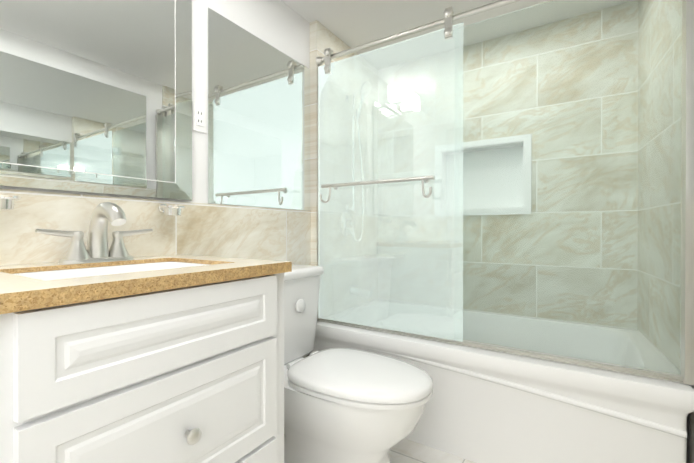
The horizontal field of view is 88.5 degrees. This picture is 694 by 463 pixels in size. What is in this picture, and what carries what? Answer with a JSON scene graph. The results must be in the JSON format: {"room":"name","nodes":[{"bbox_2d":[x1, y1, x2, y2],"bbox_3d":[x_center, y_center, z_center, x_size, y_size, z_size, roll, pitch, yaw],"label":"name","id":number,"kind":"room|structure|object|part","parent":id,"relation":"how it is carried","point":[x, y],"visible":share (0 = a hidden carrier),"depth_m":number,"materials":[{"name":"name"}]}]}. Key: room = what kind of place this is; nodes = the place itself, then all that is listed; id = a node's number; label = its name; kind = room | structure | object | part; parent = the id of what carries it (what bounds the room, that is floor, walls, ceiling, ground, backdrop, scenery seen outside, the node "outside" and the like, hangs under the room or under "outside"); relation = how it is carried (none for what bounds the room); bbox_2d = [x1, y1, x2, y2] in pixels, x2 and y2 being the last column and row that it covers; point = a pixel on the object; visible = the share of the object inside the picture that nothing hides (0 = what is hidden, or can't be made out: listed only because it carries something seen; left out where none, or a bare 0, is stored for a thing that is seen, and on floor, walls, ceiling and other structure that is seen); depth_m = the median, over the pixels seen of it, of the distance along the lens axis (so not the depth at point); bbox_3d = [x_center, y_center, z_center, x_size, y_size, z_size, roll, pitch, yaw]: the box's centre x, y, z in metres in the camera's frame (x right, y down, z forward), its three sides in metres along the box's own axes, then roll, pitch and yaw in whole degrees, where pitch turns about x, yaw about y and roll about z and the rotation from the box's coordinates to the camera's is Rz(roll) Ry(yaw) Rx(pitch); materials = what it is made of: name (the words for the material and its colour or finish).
{"room":"bathroom","nodes":[
{"label":"bathroom","id":0,"kind":"room"},
{"bbox_2d":[0,0,309,210],"bbox_3d":[-0.746,-0.104,1.267,0.120,2.120,3.565,0,0,33],"label":"wall","id":1,"kind":"structure","parent":0,"point":[281,26],"depth_m":1.50,"materials":[{"name":"white paint"}]},
{"bbox_2d":[0,0,191,199],"bbox_3d":[-0.794,-0.530,1.050,0.016,0.825,0.740,0,0,33],"label":"vanity mirror","id":2,"kind":"object","parent":1,"relation":"attached to","point":[95,96],"visible":0.97,"depth_m":1.09,"materials":[{"name":"white mirror"}]},
{"bbox_2d":[0,189,310,357],"bbox_3d":[-0.888,0.423,0.928,0.008,1.068,2.537,0,0,33],"label":"tile wainscot","id":3,"kind":"structure","parent":1,"relation":"attached to","point":[228,231],"depth_m":1.27,"materials":[{"name":"beige tile"}]},
{"bbox_2d":[0,195,21,209],"bbox_3d":[-0.855,-0.075,0.871,0.106,0.046,0.082,0,0,33],"label":"wall-mounted holder","id":4,"kind":"object","parent":3,"relation":"attached to","point":[7,202],"visible":1,"depth_m":0.86,"materials":[{"name":"silver metal"}]},
{"bbox_2d":[158,204,185,215],"bbox_3d":[-0.615,-0.077,1.246,0.106,0.046,0.082,0,0,33],"label":"wall-mounted holder","id":5,"kind":"object","parent":3,"relation":"attached to","point":[169,210],"visible":1,"depth_m":1.22,"materials":[{"name":"silver metal"}]},
{"bbox_2d":[192,101,205,132],"bbox_3d":[-0.582,-0.450,1.403,0.009,0.112,0.054,0,0,33],"label":"electrical outlet","id":6,"kind":"object","parent":1,"relation":"attached to","point":[198,118],"visible":1,"depth_m":1.40,"materials":[{"name":"white plastic"}]},
{"bbox_2d":[207,8,309,210],"bbox_3d":[-0.384,-0.510,1.715,0.006,0.788,0.659,0,0,33],"label":"mirror","id":7,"kind":"object","parent":1,"relation":"attached to","point":[258,120],"visible":1,"depth_m":1.64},
{"bbox_2d":[310,20,377,318],"bbox_3d":[0.008,-0.339,2.290,0.050,1.659,0.728,0,0,33],"label":"tile surround","id":8,"kind":"object","parent":1,"relation":"attached to","point":[322,38],"visible":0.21,"depth_m":2.16,"materials":[{"name":"beige tile"}]},
{"bbox_2d":[339,211,354,237],"bbox_3d":[0.021,-0.044,2.204,0.065,0.164,0.156,0,0,33],"label":"valve","id":9,"kind":"object","parent":8,"relation":"attached to","point":[352,220],"depth_m":2.19,"materials":[{"name":"silver metal"}]},
{"bbox_2d":[345,81,370,240],"bbox_3d":[0.069,-0.418,2.186,0.165,0.966,0.109,0,0,33],"label":"shower","id":10,"kind":"object","parent":8,"relation":"attached to","point":[353,176],"depth_m":2.19,"materials":[{"name":"silver metal"}]},
{"bbox_2d":[350,286,371,297],"bbox_3d":[0.090,0.382,2.251,0.139,0.070,0.060,0,0,33],"label":"spout","id":11,"kind":"object","parent":8,"relation":"attached to","point":[360,294],"depth_m":2.23,"materials":[{"name":"silver metal"}]},
{"bbox_2d":[316,0,520,65],"bbox_3d":[0.487,-0.942,1.565,1.533,0.048,0.048,0,0,33],"label":"rail","id":12,"kind":"object","parent":8,"relation":"attached to","point":[320,61],"visible":1,"depth_m":1.66,"materials":[{"name":"silver metal"}]},
{"bbox_2d":[317,0,693,385],"bbox_3d":[0.484,-0.209,1.571,1.525,1.406,0.060,0,0,33],"label":"shower door","id":13,"kind":"structure","parent":12,"relation":"hanging from","point":[332,86],"depth_m":1.61,"materials":[{"name":"clear glass"}]},
{"bbox_2d":[324,48,332,73],"bbox_3d":[-0.099,-0.916,1.914,0.038,0.137,0.049,0,0,33],"label":"hanger","id":14,"kind":"object","parent":13,"relation":"attached to","point":[327,52],"depth_m":1.90,"materials":[{"name":"silver metal"}]},
{"bbox_2d":[320,175,434,202],"bbox_3d":[0.131,-0.199,1.722,0.610,0.105,0.083,0,0,33],"label":"door towel bar","id":15,"kind":"object","parent":13,"relation":"attached to","point":[425,179],"visible":1,"depth_m":1.67,"materials":[{"name":"silver metal"}]},
{"bbox_3d":[0.173,-0.213,1.750,0.779,1.377,0.008,0,0,33],"label":"glass","id":16,"kind":"part","parent":13,"relation":"part of","materials":[{"name":"clear glass"}]},
{"bbox_2d":[443,6,453,39],"bbox_3d":[0.448,-0.914,1.565,0.038,0.137,0.049,0,0,33],"label":"hanger","id":17,"kind":"object","parent":13,"relation":"attached to","point":[448,12],"depth_m":1.55,"materials":[{"name":"silver metal"}]},
{"bbox_3d":[0.797,-0.211,1.389,0.751,1.377,0.008,0,0,33],"label":"glass","id":18,"kind":"part","parent":13,"relation":"part of","materials":[{"name":"clear glass"}]},
{"bbox_2d":[388,438,475,462],"bbox_3d":[-0.028,0.988,0.814,1.885,0.060,3.565,0,0,33],"label":"floor","id":19,"kind":"structure","parent":0,"point":[403,450],"depth_m":1.52,"materials":[{"name":"tile"}]},
{"bbox_2d":[0,202,291,462],"bbox_3d":[-0.558,0.437,0.901,0.578,1.041,0.655,0,0,33],"label":"bathroom vanity","id":20,"kind":"object","parent":19,"relation":"on","point":[116,352],"visible":1,"depth_m":0.72,"materials":[{"name":"white painted wood"},{"name":"brushed nickel"}]},
{"bbox_3d":[-0.350,0.431,0.767,0.019,0.270,0.551,0,0,33],"label":"drawer","id":21,"kind":"part","parent":20,"relation":"part of","materials":[{"name":"white wood"}]},
{"bbox_3d":[-0.350,0.204,0.766,0.019,0.165,0.551,0,0,33],"label":"drawer","id":22,"kind":"part","parent":20,"relation":"part of","materials":[{"name":"white wood"}]},
{"bbox_2d":[0,254,291,313],"bbox_3d":[-0.569,0.102,0.906,0.552,0.029,0.655,0,0,33],"label":"countertop","id":23,"kind":"structure","parent":20,"relation":"on","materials":[{"name":"stone"}]},
{"bbox_2d":[35,202,152,263],"bbox_3d":[-0.680,0.002,1.009,0.167,0.171,0.296,0,0,33],"label":"faucet","id":24,"kind":"object","parent":23,"relation":"on","point":[97,251],"depth_m":1.01,"materials":[{"name":"silver metal"}]},
{"bbox_2d":[14,261,210,280],"bbox_3d":[-0.563,0.170,0.911,0.371,0.140,0.484,0,0,33],"label":"sink","id":25,"kind":"object","parent":23,"relation":"in","point":[86,270],"depth_m":0.96,"materials":[{"name":"white ceramic"}]},
{"bbox_3d":[-0.329,0.431,0.754,0.033,0.033,0.033,0,0,33],"label":"knob","id":26,"kind":"part","parent":20,"relation":"part of","materials":[{"name":"silver metal"}]},
{"bbox_3d":[-0.350,0.711,0.769,0.019,0.270,0.551,0,0,33],"label":"drawer","id":27,"kind":"part","parent":20,"relation":"part of","materials":[{"name":"white wood"}]},
{"bbox_2d":[284,264,432,462],"bbox_3d":[-0.068,0.561,1.428,0.830,0.788,0.488,0,0,33],"label":"toilet","id":28,"kind":"object","parent":19,"relation":"on","point":[345,405],"visible":0.79,"depth_m":1.26,"materials":[{"name":"white ceramic"}]},
{"bbox_3d":[-0.204,0.330,1.579,0.012,0.062,0.062,0,0,33],"label":"lever","id":29,"kind":"part","parent":28,"relation":"part of","materials":[{"name":"white plastic"}]},
{"bbox_3d":[-0.325,0.395,1.591,0.205,0.370,0.470,0,0,33],"label":"tank","id":30,"kind":"part","parent":28,"relation":"part of","materials":[{"name":"white ceramic"}]},
{"bbox_3d":[-0.323,0.188,1.589,0.226,0.042,0.488,0,0,33],"label":"tank lid","id":31,"kind":"part","parent":28,"relation":"part of","materials":[{"name":"white ceramic"}]},
{"bbox_3d":[0.054,0.530,1.349,0.539,0.038,0.394,0,0,33],"label":"lid","id":32,"kind":"part","parent":28,"relation":"part of","materials":[{"name":"white plastic"}]},
{"bbox_3d":[0.054,0.560,1.349,0.535,0.019,0.390,0,0,33],"label":"seat","id":33,"kind":"part","parent":28,"relation":"part of","materials":[{"name":"white plastic"}]},
{"bbox_2d":[311,299,693,462],"bbox_3d":[0.636,0.723,1.853,1.566,0.460,0.793,0,0,33],"label":"bathtub","id":34,"kind":"object","parent":19,"relation":"on","point":[484,406],"visible":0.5,"depth_m":1.42,"materials":[{"name":"white ceramic"}]},
{"bbox_2d":[281,0,633,69],"bbox_3d":[-0.028,-1.192,0.804,1.885,0.060,3.565,0,0,33],"label":"ceiling","id":35,"kind":"structure","parent":0,"point":[352,23],"depth_m":1.94,"materials":[{"name":"white paint"}]},
{"bbox_2d":[378,0,638,329],"bbox_3d":[0.891,-0.108,2.248,1.825,2.120,0.150,0,0,33],"label":"wall","id":36,"kind":"structure","parent":0,"point":[542,64],"depth_m":2.01,"materials":[{"name":"tile"}]},
{"bbox_2d":[435,134,531,215],"bbox_3d":[0.844,-0.331,2.234,0.566,0.461,0.102,0,0,33],"label":"wall niche","id":37,"kind":"object","parent":36,"relation":"attached to","point":[525,185],"depth_m":2.23,"materials":[{"name":"white ceramic"}]},
{"bbox_2d":[687,413,689,462],"bbox_3d":[0.691,-0.100,0.350,0.120,2.120,3.565,0,0,33],"label":"wall","id":38,"kind":"structure","parent":0,"point":[688,420],"depth_m":1.23,"materials":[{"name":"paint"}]},
{"bbox_2d":[637,0,681,369],"bbox_3d":[1.308,-0.336,1.487,0.065,1.659,0.683,0,0,33],"label":"tile surround","id":39,"kind":"object","parent":38,"relation":"attached to","point":[651,171],"depth_m":1.48,"materials":[{"name":"beige tile"}]},
{"bbox_2d":[689,385,693,462],"bbox_3d":[0.453,0.427,0.099,0.008,1.068,2.582,0,0,33],"label":"tile wainscot","id":40,"kind":"structure","parent":38,"relation":"attached to","point":[691,443],"depth_m":1.17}
]}

